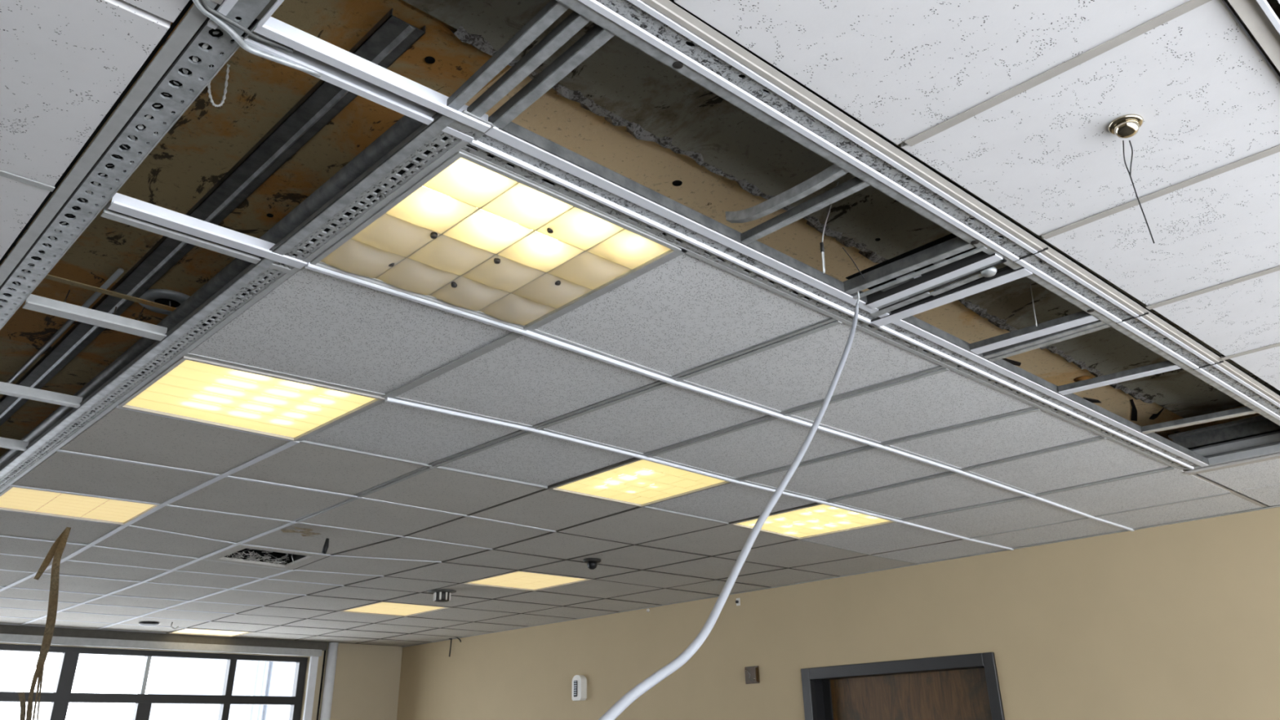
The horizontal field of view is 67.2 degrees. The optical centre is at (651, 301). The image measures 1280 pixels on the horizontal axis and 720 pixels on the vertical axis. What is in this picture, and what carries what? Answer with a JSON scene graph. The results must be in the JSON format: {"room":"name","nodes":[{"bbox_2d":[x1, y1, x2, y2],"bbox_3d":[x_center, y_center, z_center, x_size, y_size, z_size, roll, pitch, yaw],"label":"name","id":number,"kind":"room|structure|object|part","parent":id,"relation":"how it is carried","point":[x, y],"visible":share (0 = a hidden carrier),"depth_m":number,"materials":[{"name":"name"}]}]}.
{"room":"building under construction","nodes":[
{"label":"building under construction","id":0,"kind":"room"},
{"bbox_2d":[0,624,402,719],"bbox_3d":[-6.494,3.053,6.265,11.047,3.200,0.250,21,-33,-39],"label":"wall","id":1,"kind":"structure","parent":0,"point":[366,682],"depth_m":9.56,"materials":[{"name":"paint"}]},
{"bbox_2d":[0,644,307,719],"bbox_3d":[-6.393,2.973,6.349,8.455,1.510,0.090,21,-33,-39],"label":"window","id":2,"kind":"structure","parent":1,"relation":"in","point":[60,700],"depth_m":8.32,"materials":[{"name":"black metal"}]},
{"bbox_3d":[-6.412,2.310,6.660,8.455,0.045,0.080,21,-33,-39],"label":"frame","id":3,"kind":"part","parent":2,"relation":"part of","materials":[{"name":"black metal"}]},
{"bbox_3d":[-3.370,4.129,9.010,0.075,1.415,0.080,21,-33,-39],"label":"frame","id":4,"kind":"part","parent":2,"relation":"part of","materials":[{"name":"black metal"}]},
{"bbox_2d":[0,633,322,656],"bbox_3d":[-6.297,2.229,6.627,8.535,0.060,0.075,21,-33,-39],"label":"trim","id":5,"kind":"structure","parent":1,"relation":"attached to","point":[6,638],"depth_m":8.35,"materials":[{"name":"metal"}]},
{"bbox_2d":[0,624,327,650],"bbox_3d":[-6.285,2.181,6.681,8.595,0.071,0.050,21,-33,-39],"label":"trim","id":6,"kind":"structure","parent":1,"relation":"attached to","point":[4,628],"depth_m":8.40,"materials":[{"name":"grey metal"}]},
{"bbox_2d":[302,656,319,719],"bbox_3d":[-3.233,4.523,8.802,0.075,2.520,0.030,21,-33,-39],"label":"trim","id":7,"kind":"structure","parent":1,"relation":"attached to","point":[310,690],"depth_m":9.18,"materials":[{"name":"white metal"}]},
{"bbox_2d":[311,650,324,719],"bbox_3d":[-3.192,4.510,8.871,0.055,2.600,0.005,21,-33,-39],"label":"trim","id":8,"kind":"structure","parent":1,"relation":"attached to","point":[320,658],"depth_m":9.25,"materials":[{"name":"paint"}]},
{"bbox_2d":[316,650,325,719],"bbox_3d":[-3.165,4.518,8.891,0.015,2.600,0.012,21,-33,-39],"label":"trim","id":9,"kind":"structure","parent":1,"relation":"attached to","point":[324,656],"depth_m":9.27,"materials":[{"name":"black metal"}]},
{"bbox_2d":[320,642,338,719],"bbox_3d":[-3.093,4.522,8.898,0.092,2.596,0.092,21,-33,-39],"label":"pipe","id":10,"kind":"object","parent":1,"relation":"attached to","point":[327,695],"visible":1,"depth_m":9.26,"materials":[{"name":"white metal"}]},
{"bbox_2d":[0,0,1279,647],"bbox_3d":[-2.684,0.179,3.176,11.047,0.484,11.250,21,-33,-39],"label":"ceiling","id":11,"kind":"structure","parent":0,"point":[969,146],"depth_m":2.48,"materials":[{"name":"tile"}]},
{"bbox_2d":[0,486,159,524],"bbox_3d":[-2.498,0.841,4.179,0.577,0.100,0.510,21,-33,-39],"label":"ceiling light","id":12,"kind":"object","parent":11,"relation":"attached to","point":[15,499],"visible":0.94,"depth_m":4.18,"materials":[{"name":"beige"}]},
{"bbox_2d":[17,527,71,719],"bbox_3d":[-2.660,1.404,4.204,0.144,0.835,0.046,16,-30,-32],"label":"strap","id":13,"kind":"object","parent":12,"relation":"hanging from","point":[56,550],"visible":1,"depth_m":4.21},
{"bbox_3d":[-2.143,0.274,2.869,0.055,0.004,4.338,21,-33,-39],"label":"perforated plate","id":14,"kind":"part","parent":11,"relation":"part of","materials":[{"name":"metal"}]},
{"bbox_2d":[137,306,144,320],"bbox_3d":[-1.364,0.038,2.576,0.014,0.115,0.150,10,-27,-23],"label":"wire","id":15,"kind":"object","parent":11,"relation":"hanging from","point":[139,317],"visible":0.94,"depth_m":2.57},
{"bbox_2d":[138,622,159,626],"bbox_3d":[-4.044,2.591,7.745,0.150,0.014,0.150,21,-33,-39],"label":"recessed light","id":16,"kind":"object","parent":11,"relation":"in","point":[150,624],"visible":1,"depth_m":7.70,"materials":[{"name":"black metal"}]},
{"bbox_2d":[138,288,190,315],"bbox_3d":[-1.465,0.003,2.913,0.168,0.013,0.168,21,-33,-39],"label":"can","id":17,"kind":"object","parent":11,"relation":"attached to","point":[174,299],"visible":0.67,"depth_m":2.88,"materials":[{"name":"metal"}]},
{"bbox_2d":[170,622,178,629],"bbox_3d":[-3.856,2.621,7.785,0.063,0.056,0.012,21,-33,-39],"label":"ceiling hook","id":18,"kind":"object","parent":11,"relation":"attached to","point":[171,626],"visible":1,"depth_m":7.77,"materials":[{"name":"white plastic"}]},
{"bbox_2d":[167,628,253,637],"bbox_3d":[-3.883,2.867,8.489,0.579,0.100,0.462,21,-33,-39],"label":"ceiling light","id":19,"kind":"object","parent":11,"relation":"attached to","point":[185,631],"visible":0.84,"depth_m":8.51,"materials":[{"name":"beige plastic"}]},
{"bbox_2d":[207,63,230,106],"bbox_3d":[-0.791,-0.397,1.754,0.037,0.099,0.003,21,-33,-39],"label":"wire loop","id":20,"kind":"object","parent":11,"relation":"hanging from","point":[224,97],"visible":0.86,"depth_m":1.75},
{"bbox_3d":[-1.846,0.382,3.119,0.045,0.004,4.355,21,-33,-39],"label":"perforated plate","id":21,"kind":"part","parent":11,"relation":"part of","materials":[{"name":"metal"}]},
{"bbox_3d":[-0.344,-0.546,1.179,0.036,0.004,0.862,21,-33,-39],"label":"perforated plate","id":22,"kind":"part","parent":11,"relation":"part of","materials":[{"name":"metal"}]},
{"bbox_2d":[117,355,384,441],"bbox_3d":[-1.246,0.270,3.010,0.589,0.100,0.594,21,-33,-39],"label":"ceiling light","id":23,"kind":"object","parent":11,"relation":"attached to","point":[191,388],"visible":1,"depth_m":2.99,"materials":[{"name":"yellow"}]},
{"bbox_3d":[-2.666,0.154,3.208,1.500,0.012,6.050,21,-33,-39],"label":"panel","id":24,"kind":"part","parent":11,"relation":"part of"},
{"bbox_2d":[192,0,321,76],"bbox_3d":[-0.609,-0.401,1.470,0.052,0.023,0.242,-15,-28,28],"label":"cable","id":25,"kind":"object","parent":11,"relation":"attached to","point":[216,16],"visible":1,"depth_m":1.46,"materials":[{"name":"grey plastic"}]},
{"bbox_2d":[204,544,328,569],"bbox_3d":[-2.136,1.329,5.377,0.548,0.205,0.564,21,-33,-39],"label":"ceiling vent","id":26,"kind":"object","parent":11,"relation":"in","point":[239,554],"visible":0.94,"depth_m":5.43,"materials":[{"name":"metal"}]},
{"bbox_2d":[280,526,321,536],"bbox_3d":[-1.698,1.126,4.706,0.153,0.007,0.221,-15,-28,27],"label":"peeling patch","id":27,"kind":"object","parent":11,"relation":"attached to","point":[307,531],"visible":1,"depth_m":4.69,"materials":[{"name":"beige paint"}]},
{"bbox_2d":[321,537,328,554],"bbox_3d":[-1.649,1.235,4.867,0.031,0.078,0.025,21,-33,-39],"label":"tab","id":28,"kind":"object","parent":11,"relation":"hanging from","point":[326,545],"visible":1,"depth_m":4.86,"materials":[{"name":"black metal"}]},
{"bbox_2d":[337,601,451,617],"bbox_3d":[-1.970,2.309,7.381,0.586,0.100,0.671,21,-33,-39],"label":"ceiling light","id":29,"kind":"object","parent":11,"relation":"attached to","point":[383,608],"visible":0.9,"depth_m":7.40,"materials":[{"name":"beige plastic"}]},
{"bbox_2d":[428,589,456,602],"bbox_3d":[-1.431,2.009,6.566,0.190,0.066,0.190,21,-33,-39],"label":"sprinkler head","id":30,"kind":"object","parent":11,"relation":"attached to","point":[439,595],"visible":1,"depth_m":6.53},
{"bbox_2d":[448,637,461,657],"bbox_3d":[-1.948,3.327,9.331,0.040,0.214,0.375,21,-33,-39],"label":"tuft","id":31,"kind":"object","parent":11,"relation":"hanging from","point":[451,639],"visible":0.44,"depth_m":9.29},
{"bbox_3d":[-0.322,-0.309,1.700,0.065,0.004,0.066,21,-33,-39],"label":"junction plate","id":32,"kind":"part","parent":11,"relation":"part of","materials":[{"name":"metal"}]},
{"bbox_2d":[310,151,681,330],"bbox_3d":[-0.347,-0.136,2.164,0.592,0.112,0.600,21,-33,-39],"label":"ceiling light","id":33,"kind":"object","parent":11,"relation":"attached to","point":[473,233],"visible":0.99,"depth_m":2.10,"materials":[{"name":"plastic"}]},
{"bbox_2d":[462,570,591,591],"bbox_3d":[-0.816,1.779,6.294,0.593,0.100,0.636,21,-33,-39],"label":"ceiling light","id":34,"kind":"object","parent":11,"relation":"attached to","point":[518,580],"visible":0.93,"depth_m":6.31,"materials":[{"name":"beige plastic"}]},
{"bbox_2d":[582,558,600,569],"bbox_3d":[-0.347,1.526,5.590,0.104,0.056,0.104,21,-33,-39],"label":"sensor","id":35,"kind":"object","parent":11,"relation":"attached to","point":[592,563],"visible":1,"depth_m":5.57,"materials":[{"name":"grey plastic"}]},
{"bbox_3d":[-0.347,1.508,5.598,0.104,0.016,0.104,21,-33,-39],"label":"plate","id":36,"kind":"part","parent":35,"relation":"part of","materials":[{"name":"grey plastic"}]},
{"bbox_2d":[549,458,729,506],"bbox_3d":[-0.040,0.720,4.045,0.556,0.100,0.606,21,-33,-39],"label":"ceiling light","id":37,"kind":"object","parent":11,"relation":"attached to","point":[639,482],"visible":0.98,"depth_m":4.05,"materials":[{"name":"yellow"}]},
{"bbox_2d":[598,290,859,719],"bbox_3d":[0.146,0.267,1.700,0.105,1.022,1.128,-17,-29,31],"label":"cable","id":38,"kind":"object","parent":11,"relation":"hanging from","point":[640,689],"visible":1,"depth_m":1.66,"materials":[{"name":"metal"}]},
{"bbox_2d":[728,503,895,539],"bbox_3d":[0.803,1.060,4.824,0.626,0.100,0.616,21,-33,-39],"label":"ceiling light","id":39,"kind":"object","parent":11,"relation":"attached to","point":[817,520],"visible":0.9,"depth_m":4.82,"materials":[{"name":"yellow plastic"}]},
{"bbox_3d":[0.936,0.202,2.872,3.555,0.004,0.029,21,-33,-39],"label":"perforated plate","id":40,"kind":"part","parent":11,"relation":"part of","materials":[{"name":"metal"}]},
{"bbox_2d":[819,181,839,273],"bbox_3d":[0.420,-0.179,2.255,0.107,0.284,0.008,21,-33,-39],"label":"wire","id":41,"kind":"object","parent":11,"relation":"hanging from","point":[822,249],"visible":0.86,"depth_m":2.19,"materials":[{"name":"metal"}]},
{"bbox_2d":[842,247,864,279],"bbox_3d":[0.476,-0.090,2.275,0.078,0.060,0.002,21,-33,-39],"label":"loose wire","id":42,"kind":"object","parent":11,"relation":"hanging from","point":[842,247],"visible":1,"depth_m":2.28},
{"bbox_3d":[0.596,-0.042,2.340,0.012,0.003,0.090,19,-32,-37],"label":"channel rail","id":43,"kind":"part","parent":11,"relation":"part of","materials":[{"name":"metal"}]},
{"bbox_3d":[0.625,0.006,2.424,0.026,0.004,0.170,19,-31,-36],"label":"channel rail","id":44,"kind":"part","parent":11,"relation":"part of","materials":[{"name":"metal"}]},
{"bbox_3d":[0.591,-0.091,2.248,0.003,0.026,0.355,21,-33,-40],"label":"channel rail","id":45,"kind":"part","parent":11,"relation":"part of","materials":[{"name":"metal"}]},
{"bbox_3d":[0.619,-0.059,2.319,0.033,0.002,0.050,21,-33,-39],"label":"bright plate","id":46,"kind":"part","parent":11,"relation":"part of","materials":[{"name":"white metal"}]},
{"bbox_3d":[0.601,-0.077,2.251,0.026,0.005,0.355,21,-33,-39],"label":"channel rail","id":47,"kind":"part","parent":11,"relation":"part of","materials":[{"name":"metal"}]},
{"bbox_3d":[0.660,-0.083,2.348,0.205,0.002,0.318,21,-33,-39],"label":"channel rail","id":48,"kind":"part","parent":11,"relation":"part of","materials":[{"name":"grey metal"}]},
{"bbox_3d":[0.623,-0.065,2.269,0.015,0.004,0.355,21,-33,-39],"label":"channel rail","id":49,"kind":"part","parent":11,"relation":"part of","materials":[{"name":"metal"}]},
{"bbox_3d":[0.656,-0.061,2.302,0.009,0.026,0.355,21,-33,-39],"label":"channel rail","id":50,"kind":"part","parent":11,"relation":"part of","materials":[{"name":"silver metal"}]},
{"bbox_3d":[0.669,-0.046,2.308,0.041,0.004,0.356,21,-33,-39],"label":"channel rail","id":51,"kind":"part","parent":11,"relation":"part of","materials":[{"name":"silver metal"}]},
{"bbox_3d":[0.678,-0.092,2.260,0.030,0.002,0.030,21,-33,-39],"label":"bright plate","id":52,"kind":"part","parent":11,"relation":"part of","materials":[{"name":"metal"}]},
{"bbox_3d":[0.688,-0.042,2.327,0.031,0.003,0.356,21,-33,-39],"label":"channel rail","id":53,"kind":"part","parent":11,"relation":"part of","materials":[{"name":"metal"}]},
{"bbox_3d":[0.696,-0.044,2.336,0.014,0.021,0.355,21,-33,-39],"label":"channel rail","id":54,"kind":"part","parent":11,"relation":"part of","materials":[{"name":"silver metal"}]},
{"bbox_3d":[0.718,-0.019,2.388,0.009,0.016,0.427,21,-33,-39],"label":"channel rail","id":55,"kind":"part","parent":11,"relation":"part of","materials":[{"name":"silver metal"}]},
{"bbox_3d":[0.714,-0.024,2.376,0.020,0.002,0.395,21,-33,-39],"label":"channel rail","id":56,"kind":"part","parent":11,"relation":"part of","materials":[{"name":"silver metal"}]},
{"bbox_3d":[0.734,-0.006,2.398,0.047,0.004,0.428,21,-33,-39],"label":"channel rail","id":57,"kind":"part","parent":11,"relation":"part of","materials":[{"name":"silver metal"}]},
{"bbox_3d":[0.737,-0.042,2.324,0.020,0.003,0.145,19,-32,-37],"label":"channel rail","id":58,"kind":"part","parent":11,"relation":"part of","materials":[{"name":"metal"}]},
{"bbox_2d":[1002,358,1021,366],"bbox_3d":[1.334,0.221,3.577,0.120,0.012,0.025,14,-29,-30],"label":"scrap","id":59,"kind":"object","parent":11,"relation":"attached to","point":[1014,362],"visible":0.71,"depth_m":3.57,"materials":[{"name":"black metal"}]},
{"bbox_2d":[1029,279,1037,326],"bbox_3d":[1.036,0.001,2.618,0.022,0.149,0.003,21,-33,-39],"label":"wire","id":60,"kind":"object","parent":11,"relation":"hanging from","point":[1029,279],"visible":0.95,"depth_m":2.61,"materials":[{"name":"grey metal"}]},
{"bbox_2d":[1083,397,1101,403],"bbox_3d":[1.823,0.407,4.006,0.125,0.012,0.031,11,-27,-24],"label":"scrap","id":61,"kind":"object","parent":11,"relation":"attached to","point":[1093,401],"visible":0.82,"depth_m":4.00,"materials":[{"name":"black metal"}]},
{"bbox_2d":[1107,114,1155,243],"bbox_3d":[0.855,-0.210,1.683,0.059,0.244,0.059,21,-33,-39],"label":"fitting","id":62,"kind":"object","parent":11,"relation":"hanging from","point":[1127,126],"visible":1,"depth_m":1.71,"materials":[{"name":"silver metal"}]},
{"bbox_2d":[1129,399,1137,421],"bbox_3d":[2.071,0.465,4.143,0.026,0.012,0.333,-12,-27,22],"label":"scrap","id":63,"kind":"object","parent":11,"relation":"attached to","point":[1134,411],"visible":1,"depth_m":4.16,"materials":[{"name":"black metal"}]},
{"bbox_2d":[1149,407,1164,419],"bbox_3d":[2.196,0.484,4.191,0.028,0.012,0.160,-5,-25,8],"label":"scrap","id":64,"kind":"object","parent":11,"relation":"attached to","point":[1153,416],"visible":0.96,"depth_m":4.21,"materials":[{"name":"black metal"}]},
{"bbox_3d":[2.364,0.478,3.849,0.040,0.010,0.565,21,-33,-39],"label":"bulkhead rail","id":65,"kind":"part","parent":11,"relation":"part of","materials":[{"name":"metal"}]},
{"bbox_3d":[2.382,0.512,3.851,0.006,0.060,0.565,21,-33,-39],"label":"bulkhead rail","id":66,"kind":"part","parent":11,"relation":"part of","materials":[{"name":"metal"}]},
{"bbox_3d":[2.439,0.630,3.854,0.040,0.010,0.565,21,-33,-39],"label":"bulkhead rail","id":67,"kind":"part","parent":11,"relation":"part of","materials":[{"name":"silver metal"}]},
{"bbox_3d":[2.415,0.583,3.852,0.025,0.070,0.565,21,-33,-39],"label":"bulkhead rail","id":68,"kind":"part","parent":11,"relation":"part of","materials":[{"name":"metal"}]},
{"bbox_3d":[2.393,0.540,3.849,0.035,0.006,0.565,21,-33,-39],"label":"bulkhead rail","id":69,"kind":"part","parent":11,"relation":"part of","materials":[{"name":"metal"}]},
{"bbox_3d":[2.399,0.581,3.836,0.020,0.006,0.565,21,-33,-39],"label":"bulkhead rail","id":70,"kind":"part","parent":11,"relation":"part of","materials":[{"name":"metal"}]},
{"bbox_2d":[396,505,1279,719],"bbox_3d":[1.260,2.791,6.099,0.200,3.200,11.250,21,-33,-39],"label":"wall","id":71,"kind":"structure","parent":0,"point":[1176,621],"depth_m":5.65,"materials":[{"name":"beige paint"}]},
{"bbox_2d":[571,675,586,701],"bbox_3d":[-0.598,3.147,7.852,0.064,0.193,0.132,21,-33,-39],"label":"detector","id":72,"kind":"object","parent":71,"relation":"attached to","point":[579,692],"visible":1,"depth_m":7.83,"materials":[{"name":"white plastic"}]},
{"bbox_2d":[573,680,577,697],"bbox_3d":[-0.623,3.150,7.841,0.014,0.125,0.046,21,-33,-39],"label":"grille","id":73,"kind":"object","parent":72,"relation":"attached to","point":[575,682],"depth_m":7.84,"materials":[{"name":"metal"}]},
{"bbox_2d":[735,597,740,605],"bbox_3d":[0.615,2.160,6.933,0.022,0.052,0.036,21,-33,-39],"label":"clip","id":74,"kind":"object","parent":71,"relation":"attached to","point":[738,600],"visible":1,"depth_m":6.93,"materials":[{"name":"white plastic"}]},
{"bbox_2d":[744,666,759,684],"bbox_3d":[0.687,2.582,6.664,0.026,0.112,0.124,21,-33,-39],"label":"wall box","id":75,"kind":"object","parent":71,"relation":"attached to","point":[752,673],"visible":1,"depth_m":6.65,"materials":[{"name":"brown metal"}]},
{"bbox_2d":[800,652,1004,719],"bbox_3d":[1.553,3.170,5.564,0.195,2.050,1.380,21,-33,-39],"label":"door","id":76,"kind":"structure","parent":71,"relation":"in","point":[959,686],"depth_m":5.91,"materials":[{"name":"brown wood"}]},
{"label":"outside","id":77,"kind":"structure","parent":0,"visible":0},
{"bbox_3d":[-1.606,4.089,3.993,85.000,0.200,100.000,21,-33,-39],"label":"ground","id":78,"kind":"structure","parent":77,"visible":0},
{"bbox_2d":[147,657,296,719],"bbox_3d":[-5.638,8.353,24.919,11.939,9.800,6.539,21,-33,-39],"label":"window pane","id":79,"kind":"structure","parent":78,"relation":"on","point":[170,676],"depth_m":20.12,"materials":[{"name":"glass"}]},
{"bbox_3d":[-7.010,8.050,18.711,1.040,4.600,0.100,21,-33,-39],"label":"cladding panel","id":80,"kind":"part","parent":79,"relation":"part of","materials":[{"name":"white glass"}]}
]}

